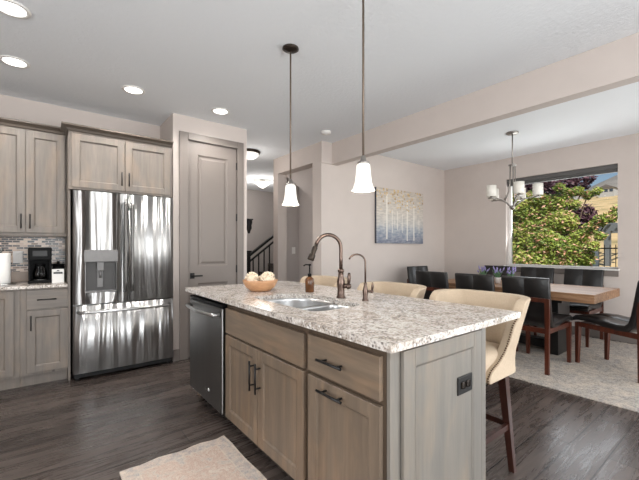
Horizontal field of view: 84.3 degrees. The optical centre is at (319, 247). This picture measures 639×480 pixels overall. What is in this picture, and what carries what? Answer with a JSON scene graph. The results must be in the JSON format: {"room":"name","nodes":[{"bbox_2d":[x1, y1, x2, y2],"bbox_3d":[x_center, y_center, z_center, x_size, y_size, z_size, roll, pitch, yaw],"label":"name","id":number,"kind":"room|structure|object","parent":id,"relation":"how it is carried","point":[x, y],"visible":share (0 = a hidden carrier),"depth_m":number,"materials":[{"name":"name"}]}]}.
{"room":"kitchen","nodes":[
{"label":"kitchen","id":0,"kind":"room"},
{"bbox_2d":[0,94,159,281],"bbox_3d":[-3.454,-0.120,3.214,3.730,2.740,0.120,0,0,-38],"label":"wall","id":1,"kind":"structure","parent":0,"point":[11,107],"depth_m":3.71,"materials":[{"name":"paint"}]},
{"bbox_2d":[0,237,64,281],"bbox_3d":[-3.190,0.112,3.329,1.286,0.444,0.020,0,0,-38],"label":"backsplash","id":2,"kind":"structure","parent":1,"relation":"attached to","point":[19,271],"depth_m":3.52,"materials":[{"name":"tile"}]},
{"bbox_2d":[13,251,22,262],"bbox_3d":[-2.977,0.090,3.486,0.075,0.120,0.010,0,0,-38],"label":"electrical outlet","id":3,"kind":"object","parent":2,"relation":"attached to","point":[17,255],"visible":1,"depth_m":3.48,"materials":[{"name":"white paint"}]},
{"bbox_2d":[0,117,66,235],"bbox_3d":[-2.821,-0.642,3.395,0.620,1.055,0.376,0,0,-38],"label":"upper cabinet","id":4,"kind":"object","parent":1,"relation":"attached to","point":[33,156],"visible":1,"depth_m":3.31,"materials":[{"name":"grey wood"}]},
{"bbox_2d":[160,116,169,140],"bbox_3d":[-1.766,-0.120,4.181,0.120,2.740,0.440,0,0,-38],"label":"wall","id":5,"kind":"structure","parent":0,"point":[165,127],"depth_m":4.13,"materials":[{"name":"paint"}]},
{"bbox_2d":[170,113,246,360],"bbox_3d":[-1.296,-0.120,4.206,0.890,2.740,0.100,0,0,-38],"label":"wall","id":6,"kind":"structure","parent":0,"point":[178,122],"depth_m":3.93,"materials":[{"name":"paint"}]},
{"bbox_2d":[173,349,178,361],"bbox_3d":[-1.585,1.188,3.906,0.065,0.125,0.016,0,0,-38],"label":"baseboard","id":7,"kind":"structure","parent":6,"relation":"attached to","point":[175,352],"depth_m":3.90,"materials":[{"name":"beige paint"}]},
{"bbox_2d":[179,131,243,359],"bbox_3d":[-1.276,-0.028,4.192,0.775,2.555,0.148,0,0,-38],"label":"door","id":8,"kind":"structure","parent":6,"relation":"in","point":[211,169],"depth_m":4.14,"materials":[{"name":"beige paint"}]},
{"bbox_2d":[247,189,272,274],"bbox_3d":[-1.895,-0.120,8.998,4.280,2.740,0.100,0,0,-38],"label":"wall","id":9,"kind":"structure","parent":0,"point":[259,203],"depth_m":9.21,"materials":[{"name":"paint"}]},
{"bbox_2d":[287,177,297,281],"bbox_3d":[-0.503,-0.120,6.124,0.295,2.740,0.060,0,0,-38],"label":"wall","id":10,"kind":"structure","parent":0,"point":[292,211],"depth_m":6.11,"materials":[{"name":"paint"}]},
{"bbox_2d":[287,167,312,198],"bbox_3d":[-0.139,-0.930,5.660,0.295,0.760,1.120,0,0,-38],"label":"wall","id":11,"kind":"structure","parent":0,"point":[303,179],"depth_m":5.52,"materials":[{"name":"paint"}]},
{"bbox_2d":[273,142,330,280],"bbox_3d":[-0.306,-0.120,5.491,0.175,2.740,1.300,0,0,-38],"label":"wall partition","id":12,"kind":"structure","parent":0,"point":[308,157],"depth_m":5.18,"materials":[{"name":"paint"}]},
{"bbox_2d":[298,187,312,281],"bbox_3d":[-0.002,-0.120,5.805,0.100,2.740,1.180,0,0,-38],"label":"wall","id":13,"kind":"structure","parent":0,"point":[305,208],"depth_m":6.05,"materials":[{"name":"paint"}]},
{"bbox_2d":[0,0,638,191],"bbox_3d":[-0.179,-1.565,3.227,8.900,0.150,11.500,0,0,-38],"label":"ceiling","id":14,"kind":"structure","parent":0,"point":[191,58],"depth_m":2.81,"materials":[{"name":"white paint"}]},
{"bbox_2d":[0,55,30,68],"bbox_3d":[-2.436,-1.484,2.821,0.200,0.009,0.200,0,0,-38],"label":"recessed light","id":15,"kind":"object","parent":14,"relation":"in","point":[12,61],"visible":1,"depth_m":2.81,"materials":[{"name":"white paint"}]},
{"bbox_2d":[2,58,26,66],"bbox_3d":[-2.436,-1.486,2.821,0.148,0.004,0.148,0,0,-38],"label":"diffuser","id":16,"kind":"object","parent":15,"relation":"attached to","point":[14,62],"depth_m":2.82,"materials":[{"name":"white"}]},
{"bbox_2d":[0,0,31,18],"bbox_3d":[-1.914,-1.484,2.191,0.200,0.009,0.200,0,0,-38],"label":"recessed light","id":17,"kind":"object","parent":14,"relation":"in","point":[11,8],"visible":1,"depth_m":2.20,"materials":[{"name":"white paint"}]},
{"bbox_2d":[0,1,25,15],"bbox_3d":[-1.914,-1.486,2.191,0.148,0.004,0.148,0,0,-38],"label":"diffuser","id":18,"kind":"object","parent":17,"relation":"attached to","point":[10,8],"depth_m":2.19,"materials":[{"name":"white"}]},
{"bbox_2d":[121,85,144,94],"bbox_3d":[-1.750,-1.484,3.323,0.200,0.009,0.200,0,0,-38],"label":"recessed light","id":19,"kind":"object","parent":14,"relation":"in","point":[131,89],"visible":1,"depth_m":3.31,"materials":[{"name":"white paint"}]},
{"bbox_2d":[125,87,141,93],"bbox_3d":[-1.750,-1.486,3.323,0.148,0.004,0.148,0,0,-38],"label":"diffuser","id":20,"kind":"object","parent":19,"relation":"attached to","point":[132,90],"depth_m":3.33,"materials":[{"name":"white"}]},
{"bbox_2d":[211,107,229,114],"bbox_3d":[-1.076,-1.484,3.839,0.200,0.009,0.200,0,0,-38],"label":"recessed light","id":21,"kind":"object","parent":14,"relation":"in","point":[220,111],"visible":1,"depth_m":3.83,"materials":[{"name":"white paint"}]},
{"bbox_2d":[214,109,226,113],"bbox_3d":[-1.076,-1.486,3.839,0.148,0.004,0.148,0,0,-38],"label":"diffuser","id":22,"kind":"object","parent":21,"relation":"attached to","point":[217,111],"depth_m":3.84,"materials":[{"name":"white"}]},
{"bbox_2d":[247,148,259,159],"bbox_3d":[-1.087,-1.430,5.438,0.350,0.120,0.350,0,0,-38],"label":"flush light","id":23,"kind":"object","parent":14,"relation":"attached to","point":[251,153],"visible":0.66,"depth_m":5.34,"materials":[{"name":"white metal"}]},
{"bbox_2d":[254,179,270,188],"bbox_3d":[-1.250,-1.390,7.737,0.380,0.200,0.380,0,0,-38],"label":"flush light","id":24,"kind":"object","parent":14,"relation":"attached to","point":[262,183],"visible":1,"depth_m":7.63,"materials":[{"name":"white glass"}]},
{"bbox_2d":[282,44,298,205],"bbox_3d":[-0.216,-0.905,2.630,0.134,1.170,0.134,0,0,-38],"label":"pendant lamp","id":25,"kind":"object","parent":14,"relation":"hanging from","point":[290,198],"visible":1,"depth_m":2.61,"materials":[{"name":"white glass"}]},
{"bbox_2d":[321,130,330,134],"bbox_3d":[0.084,-1.469,4.515,0.124,0.040,0.124,0,0,-38],"label":"smoke detector","id":26,"kind":"object","parent":14,"relation":"attached to","point":[324,132],"visible":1,"depth_m":4.48,"materials":[{"name":"white paint"}]},
{"bbox_2d":[351,0,374,192],"bbox_3d":[0.244,-0.905,1.970,0.134,1.170,0.134,0,0,-38],"label":"pendant lamp","id":27,"kind":"object","parent":14,"relation":"hanging from","point":[363,181],"visible":1,"depth_m":1.96,"materials":[{"name":"white glass"}]},
{"bbox_2d":[357,155,369,163],"bbox_3d":[0.244,-0.492,1.970,0.072,0.046,0.072,0,0,-38],"label":"socket","id":28,"kind":"object","parent":27,"relation":"attached to","point":[363,159],"depth_m":1.95,"materials":[{"name":"silver metal"}]},
{"bbox_2d":[331,32,638,165],"bbox_3d":[2.328,-1.340,2.371,0.120,0.300,6.860,0,0,-38],"label":"ceiling beam","id":29,"kind":"structure","parent":14,"relation":"attached to","point":[614,64],"depth_m":3.10,"materials":[{"name":"paint"}]},
{"bbox_2d":[486,131,542,209],"bbox_3d":[2.506,-0.990,4.573,0.628,1.000,0.648,0,0,-38],"label":"chandelier","id":30,"kind":"object","parent":14,"relation":"hanging from","point":[519,190],"visible":1,"depth_m":4.50,"materials":[{"name":"white glass"}]},
{"bbox_2d":[0,334,638,479],"bbox_3d":[-0.218,1.300,3.196,8.800,0.100,11.300,0,0,-38],"label":"floor","id":31,"kind":"structure","parent":0,"point":[100,426],"depth_m":2.42,"materials":[{"name":"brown wood"}]},
{"bbox_2d":[0,290,19,390],"bbox_3d":[-3.033,0.808,3.131,0.590,0.884,0.490,0,0,-38],"label":"base cabinet","id":32,"kind":"object","parent":31,"relation":"on","point":[9,299],"visible":0.94,"depth_m":3.09,"materials":[{"name":"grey wood"}]},
{"bbox_2d":[0,281,67,290],"bbox_3d":[-2.968,0.351,3.166,1.136,0.030,0.522,0,0,-38],"label":"countertop","id":33,"kind":"structure","parent":32,"relation":"on","point":[20,285],"depth_m":3.19,"materials":[{"name":"stone"}]},
{"bbox_2d":[0,248,16,284],"bbox_3d":[-2.926,0.167,3.246,0.220,0.338,0.220,0,0,-38],"label":"towel holder","id":34,"kind":"object","parent":33,"relation":"on","point":[1,249],"visible":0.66,"depth_m":3.24,"materials":[{"name":"silver metal"}]},
{"bbox_2d":[0,253,10,283],"bbox_3d":[-2.926,0.186,3.246,0.132,0.278,0.132,0,0,-38],"label":"paper towel roll","id":35,"kind":"object","parent":34,"relation":"on","point":[5,258],"visible":1,"depth_m":3.22,"materials":[{"name":"white paper"}]},
{"bbox_2d":[28,247,51,283],"bbox_3d":[-2.716,0.166,3.432,0.180,0.341,0.247,0,0,-38],"label":"coffee maker","id":36,"kind":"object","parent":33,"relation":"on","point":[39,258],"visible":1,"depth_m":3.39,"materials":[{"name":"black plastic"}]},
{"bbox_2d":[52,269,63,282],"bbox_3d":[-2.550,0.271,3.442,0.095,0.131,0.040,0,0,-38],"label":"tent card","id":37,"kind":"object","parent":33,"relation":"on","point":[57,274],"visible":0.97,"depth_m":3.43,"materials":[{"name":"paper"}]},
{"bbox_2d":[52,261,64,280],"bbox_3d":[-2.647,0.234,3.579,0.108,0.203,0.107,0,0,-38],"label":"canister","id":38,"kind":"object","parent":33,"relation":"on","point":[58,265],"visible":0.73,"depth_m":3.55,"materials":[{"name":"black plastic"}]},
{"bbox_2d":[20,287,67,386],"bbox_3d":[-2.652,0.808,3.406,0.345,0.884,0.528,0,0,-38],"label":"base cabinet","id":39,"kind":"object","parent":31,"relation":"on","point":[43,311],"visible":0.99,"depth_m":3.23,"materials":[{"name":"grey wood"}]},
{"bbox_2d":[60,121,173,380],"bbox_3d":[-2.146,0.052,3.740,0.972,2.395,0.644,0,0,-38],"label":"tall cabinet","id":40,"kind":"object","parent":31,"relation":"on","point":[98,159],"visible":0.98,"depth_m":3.49,"materials":[{"name":"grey wood"}]},
{"bbox_2d":[70,190,172,380],"bbox_3d":[-2.087,0.355,3.742,0.890,1.790,0.655,0,0,-38],"label":"refrigerator","id":41,"kind":"object","parent":31,"relation":"on","point":[121,245],"visible":1,"depth_m":3.51,"materials":[{"name":"silver metal"}]},
{"bbox_2d":[120,435,266,479],"bbox_3d":[-0.494,1.245,1.670,0.614,0.008,1.238,0,0,-38],"label":"runner rug","id":42,"kind":"object","parent":31,"relation":"on","point":[216,459],"visible":1,"depth_m":2.00,"materials":[{"name":"beige carpet"}]},
{"bbox_2d":[186,294,236,427],"bbox_3d":[-0.640,0.818,2.831,0.714,0.865,0.675,0,0,-38],"label":"dishwasher","id":43,"kind":"object","parent":31,"relation":"on","point":[208,333],"visible":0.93,"depth_m":2.57,"materials":[{"name":"metal"}]},
{"bbox_2d":[259,263,272,275],"bbox_3d":[-0.693,0.530,7.780,2.370,1.440,1.100,0,0,-38],"label":"staircase","id":44,"kind":"structure","parent":31,"relation":"on","point":[271,264],"depth_m":7.96,"materials":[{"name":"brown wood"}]},
{"bbox_2d":[247,235,272,275],"bbox_3d":[-0.830,0.199,7.031,1.430,2.101,0.120,0,0,-38],"label":"stair railing","id":45,"kind":"object","parent":44,"relation":"attached to","point":[249,253],"visible":0.39,"depth_m":6.76,"materials":[{"name":"black metal"}]},
{"bbox_2d":[226,303,336,479],"bbox_3d":[-0.104,0.808,2.214,0.712,0.883,0.931,0,0,-38],"label":"base cabinet","id":46,"kind":"object","parent":31,"relation":"on","point":[267,371],"visible":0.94,"depth_m":1.92,"materials":[{"name":"brown wood"}]},
{"bbox_2d":[185,281,520,353],"bbox_3d":[-0.039,0.351,2.427,1.033,0.030,2.252,0,0,-38],"label":"countertop","id":47,"kind":"structure","parent":46,"relation":"on","point":[388,323],"depth_m":1.81,"materials":[{"name":"stone"}]},
{"bbox_2d":[243,279,277,291],"bbox_3d":[-0.465,0.292,2.774,0.274,0.088,0.274,0,0,-38],"label":"wooden bowl","id":48,"kind":"object","parent":47,"relation":"on","point":[255,286],"visible":0.91,"depth_m":2.67,"materials":[{"name":"brown wood"}]},
{"bbox_2d":[245,272,258,280],"bbox_3d":[-0.532,0.242,2.778,0.109,0.111,0.113,0,0,-38],"label":"flower ball","id":49,"kind":"object","parent":48,"relation":"in","point":[252,276],"visible":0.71,"depth_m":2.75,"materials":[{"name":"beige plant"}]},
{"bbox_2d":[260,271,274,280],"bbox_3d":[-0.402,0.241,2.758,0.121,0.117,0.119,0,0,-38],"label":"flower ball","id":50,"kind":"object","parent":48,"relation":"in","point":[266,276],"visible":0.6,"depth_m":2.73,"materials":[{"name":"beige plant"}]},
{"bbox_2d":[265,298,347,310],"bbox_3d":[-0.081,0.462,2.263,0.438,0.189,0.730,0,0,-38],"label":"double sink","id":51,"kind":"object","parent":47,"relation":"in","point":[309,304],"visible":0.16,"depth_m":2.54,"materials":[{"name":"silver metal"}]},
{"bbox_2d":[303,264,313,292],"bbox_3d":[-0.077,0.229,2.694,0.070,0.215,0.075,0,0,33],"label":"soap bottle","id":52,"kind":"object","parent":47,"relation":"on","point":[309,281],"visible":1,"depth_m":2.67,"materials":[{"name":"orange glass"}]},
{"bbox_2d":[307,233,351,297],"bbox_3d":[0.063,0.118,2.352,0.300,0.436,0.087,0,0,-13],"label":"kitchen faucet","id":53,"kind":"object","parent":47,"relation":"on","point":[341,285],"visible":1,"depth_m":2.36,"materials":[{"name":"brown metal"}]},
{"bbox_2d":[349,253,373,300],"bbox_3d":[0.260,0.185,2.242,0.165,0.302,0.056,0,0,-8],"label":"water tap","id":54,"kind":"object","parent":47,"relation":"on","point":[366,291],"visible":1,"depth_m":2.24,"materials":[{"name":"brown metal"}]},
{"bbox_2d":[299,275,346,286],"bbox_3d":[-0.074,0.765,3.335,0.589,0.969,0.597,0,0,-38],"label":"bar stool","id":55,"kind":"object","parent":31,"relation":"on","point":[324,280],"visible":0.08,"depth_m":3.55,"materials":[{"name":"beige fabric"}]},
{"bbox_2d":[308,329,386,479],"bbox_3d":[0.331,0.808,1.659,0.712,0.883,0.475,0,0,-38],"label":"base cabinet","id":56,"kind":"object","parent":31,"relation":"on","point":[347,380],"visible":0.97,"depth_m":1.44,"materials":[{"name":"brown wood"}]},
{"bbox_2d":[357,281,426,298],"bbox_3d":[0.445,0.765,2.674,0.589,0.969,0.597,0,0,-38],"label":"bar stool","id":57,"kind":"object","parent":31,"relation":"on","point":[393,288],"visible":0.16,"depth_m":2.82,"materials":[{"name":"beige fabric"}]},
{"bbox_2d":[387,327,485,479],"bbox_3d":[0.520,0.808,1.484,0.675,0.883,0.030,0,0,-38],"label":"island end panel","id":58,"kind":"object","parent":31,"relation":"on","point":[434,433],"visible":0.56,"depth_m":1.45,"materials":[{"name":"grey wood"}]},
{"bbox_2d":[457,372,471,395],"bbox_3d":[0.648,0.605,1.570,0.118,0.078,0.012,0,0,-38],"label":"electrical outlet","id":59,"kind":"object","parent":58,"relation":"attached to","point":[464,383],"visible":1,"depth_m":1.56,"materials":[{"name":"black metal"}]},
{"bbox_2d":[461,381,465,388],"bbox_3d":[0.634,0.605,1.556,0.028,0.030,0.008,0,0,-38],"label":"socket","id":60,"kind":"object","parent":59,"relation":"attached to","point":[463,383],"depth_m":1.55,"materials":[{"name":"plastic"}]},
{"bbox_2d":[429,289,530,472],"bbox_3d":[0.876,0.765,2.123,0.589,0.969,0.597,0,0,-38],"label":"bar stool","id":61,"kind":"object","parent":31,"relation":"on","point":[502,339],"visible":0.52,"depth_m":2.01,"materials":[{"name":"beige fabric"}]},
{"bbox_2d":[509,330,638,412],"bbox_3d":[2.917,1.243,4.002,2.430,0.012,4.200,0,0,-38],"label":"dining rug","id":62,"kind":"object","parent":31,"relation":"on","point":[613,381],"visible":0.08,"depth_m":3.51,"materials":[{"name":"beige carpet"}]},
{"bbox_2d":[407,266,427,283],"bbox_3d":[1.772,0.766,5.504,0.454,0.942,0.692,0,0,-31],"label":"dining chair","id":63,"kind":"object","parent":62,"relation":"on","point":[411,270],"visible":0.14,"depth_m":5.67,"materials":[{"name":"black leather"}]},
{"bbox_2d":[416,270,448,298],"bbox_3d":[1.662,0.766,4.658,0.692,0.942,0.454,0,0,-38],"label":"dining chair","id":64,"kind":"object","parent":62,"relation":"on","point":[432,280],"visible":0.2,"depth_m":4.44,"materials":[{"name":"black leather"}]},
{"bbox_2d":[455,273,517,351],"bbox_3d":[2.008,0.766,4.217,0.692,0.942,0.454,0,0,-38],"label":"dining chair","id":65,"kind":"object","parent":62,"relation":"on","point":[482,282],"visible":0.14,"depth_m":3.99,"materials":[{"name":"black leather"}]},
{"bbox_2d":[485,265,511,279],"bbox_3d":[2.715,0.766,5.674,0.692,0.942,0.454,0,0,-38],"label":"dining chair","id":66,"kind":"object","parent":62,"relation":"on","point":[490,272],"visible":0.08,"depth_m":5.83,"materials":[{"name":"brown wood"}]},
{"bbox_2d":[448,279,619,354],"bbox_3d":[2.633,0.863,4.745,1.000,0.749,1.980,0,0,-38],"label":"dining table","id":67,"kind":"object","parent":62,"relation":"on","point":[562,295],"visible":0.38,"depth_m":4.10,"materials":[{"name":"brown wood"}]},
{"bbox_2d":[477,265,489,274],"bbox_3d":[2.353,0.368,5.076,0.158,0.239,0.146,0,0,-38],"label":"lavender","id":68,"kind":"object","parent":67,"relation":"on","point":[483,270],"visible":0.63,"depth_m":5.05,"materials":[{"name":"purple plant"}]},
{"bbox_2d":[494,277,500,282],"bbox_3d":[2.478,0.448,4.910,0.092,0.080,0.091,0,0,-38],"label":"pot","id":69,"kind":"object","parent":67,"relation":"on","point":[497,279],"depth_m":4.88,"materials":[{"name":"white ceramic"}]},
{"bbox_2d":[492,266,504,282],"bbox_3d":[2.478,0.369,4.907,0.126,0.238,0.133,0,0,-11],"label":"lavender","id":70,"kind":"object","parent":67,"relation":"on","point":[497,278],"visible":0.99,"depth_m":4.89,"materials":[{"name":"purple plant"}]},
{"bbox_2d":[507,266,515,275],"bbox_3d":[2.604,0.369,4.785,0.140,0.238,0.115,0,0,-38],"label":"lavender","id":71,"kind":"object","parent":67,"relation":"on","point":[509,273],"visible":0.66,"depth_m":4.78,"materials":[{"name":"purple plant"}]},
{"bbox_2d":[520,267,553,335],"bbox_3d":[3.079,0.766,5.210,0.692,0.942,0.454,0,0,-38],"label":"dining chair","id":72,"kind":"object","parent":62,"relation":"on","point":[538,272],"visible":0.17,"depth_m":5.36,"materials":[{"name":"black leather"}]},
{"bbox_2d":[502,276,572,375],"bbox_3d":[2.350,0.766,3.805,0.692,0.942,0.454,0,0,-38],"label":"dining chair","id":73,"kind":"object","parent":62,"relation":"on","point":[539,313],"visible":0.82,"depth_m":3.56,"materials":[{"name":"black leather"}]},
{"bbox_2d":[564,268,603,347],"bbox_3d":[3.443,0.766,4.746,0.692,0.942,0.454,0,0,-38],"label":"dining chair","id":74,"kind":"object","parent":62,"relation":"on","point":[581,277],"visible":0.47,"depth_m":4.78,"materials":[{"name":"black leather"}]},
{"bbox_2d":[573,281,638,382],"bbox_3d":[3.059,0.766,3.589,0.454,0.942,0.692,0,0,-14],"label":"dining chair","id":75,"kind":"object","parent":62,"relation":"on","point":[616,324],"visible":0.96,"depth_m":3.57,"materials":[{"name":"black leather"}]},
{"bbox_2d":[331,155,443,289],"bbox_3d":[1.247,-0.120,5.959,2.845,2.740,0.120,0,0,-38],"label":"wall","id":76,"kind":"structure","parent":0,"point":[352,213],"depth_m":5.69,"materials":[{"name":"paint"}]},
{"bbox_2d":[321,141,331,163],"bbox_3d":[0.097,-1.340,4.965,0.190,0.300,0.025,0,0,-38],"label":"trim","id":77,"kind":"structure","parent":76,"relation":"attached to","point":[326,147],"depth_m":4.95,"materials":[{"name":"paint"}]},
{"bbox_2d":[375,187,422,243],"bbox_3d":[1.362,-0.520,5.945,1.210,0.890,0.041,0,0,-38],"label":"canvas painting","id":78,"kind":"object","parent":76,"relation":"attached to","point":[398,213],"visible":1,"depth_m":5.88,"materials":[{"name":"multicoloured fabric"}]},
{"bbox_2d":[444,133,638,332],"bbox_3d":[4.545,-0.120,4.186,0.160,2.740,6.980,0,0,-38],"label":"wall","id":79,"kind":"structure","parent":0,"point":[475,227],"depth_m":5.74,"materials":[{"name":"paint"}]},
{"bbox_2d":[504,186,619,276],"bbox_3d":[3.596,-0.378,5.345,0.185,1.525,1.495,0,0,-38],"label":"window","id":80,"kind":"structure","parent":79,"relation":"in","point":[558,269],"depth_m":5.56,"materials":[{"name":"white paint"}]},
{"bbox_2d":[507,164,617,186],"bbox_3d":[3.598,-1.084,5.346,0.060,0.108,1.443,0,0,-38],"label":"roller blind","id":81,"kind":"object","parent":79,"relation":"attached to","point":[613,168],"visible":0.84,"depth_m":5.20,"materials":[{"name":"grey fabric"}]},
{"bbox_2d":[524,324,636,343],"bbox_3d":[3.741,1.192,5.068,0.018,0.115,4.360,0,0,-38],"label":"baseboard","id":82,"kind":"structure","parent":79,"relation":"attached to","point":[593,333],"depth_m":4.78,"materials":[{"name":"beige paint"}]},
{"bbox_3d":[-2.263,-0.120,6.079,0.100,2.740,4.040,0,0,-38],"label":"wall","id":83,"kind":"structure","parent":0,"visible":0},
{"bbox_2d":[247,218,252,232],"bbox_3d":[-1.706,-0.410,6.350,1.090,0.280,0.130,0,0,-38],"label":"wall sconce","id":84,"kind":"object","parent":83,"relation":"attached to","point":[249,221],"visible":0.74,"depth_m":6.60,"materials":[{"name":"black metal"}]},
{"label":"outside","id":85,"kind":"structure","parent":0,"visible":0},
{"bbox_3d":[5.855,1.650,30.004,33.760,0.300,80.000,0,0,-38],"label":"ground","id":86,"kind":"structure","parent":85,"visible":0},
{"bbox_2d":[512,175,600,249],"bbox_3d":[6.615,-0.467,10.522,2.079,4.016,3.182,0,0,-38],"label":"tree","id":87,"kind":"object","parent":86,"relation":"on","point":[572,182],"visible":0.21,"depth_m":10.07,"materials":[{"name":"purple plant"}]},
{"bbox_2d":[512,182,617,265],"bbox_3d":[5.152,-0.036,8.797,1.898,3.118,3.939,0,0,-38],"label":"flowering bush","id":88,"kind":"object","parent":86,"relation":"on","point":[536,219],"visible":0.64,"depth_m":8.13,"materials":[{"name":"green plant"}]},
{"bbox_2d":[587,249,598,265],"bbox_3d":[8.207,0.650,10.602,0.600,1.700,0.600,0,0,-38],"label":"folded umbrella","id":89,"kind":"object","parent":86,"relation":"on","point":[596,251],"visible":0.05,"depth_m":10.47,"materials":[{"name":"grey fabric"}]},
{"bbox_2d":[583,245,617,266],"bbox_3d":[7.889,0.695,13.301,0.030,1.610,6.800,0,0,-38],"label":"metal fence","id":90,"kind":"object","parent":86,"relation":"on","point":[604,248],"visible":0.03,"depth_m":11.39,"materials":[{"name":"black metal"}]},
{"bbox_2d":[598,223,617,265],"bbox_3d":[12.780,0.175,17.898,3.600,2.650,5.600,0,0,-38],"label":"pergola","id":91,"kind":"object","parent":86,"relation":"on","point":[610,228],"visible":0.09,"depth_m":15.65,"materials":[{"name":"grey paint"}]},
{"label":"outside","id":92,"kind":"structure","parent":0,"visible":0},
{"bbox_2d":[586,175,617,196],"bbox_3d":[157.249,-29.234,222.403,169.943,40.968,276.000,0,0,-38],"label":"mountain","id":93,"kind":"structure","parent":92,"point":[613,181],"depth_m":208.68},
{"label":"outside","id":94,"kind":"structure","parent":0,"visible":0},
{"bbox_2d":[565,195,617,266],"bbox_3d":[41.374,-9.622,102.010,161.000,22.284,159.500,0,0,-38],"label":"hillside","id":95,"kind":"structure","parent":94,"point":[602,204],"depth_m":53.20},
{"bbox_2d":[598,184,617,197],"bbox_3d":[109.010,-21.373,133.246,6.800,4.780,5.400,0,0,-38],"label":"house","id":96,"kind":"structure","parent":95,"relation":"on","point":[609,191],"depth_m":130.97,"materials":[{"name":"white paint"}]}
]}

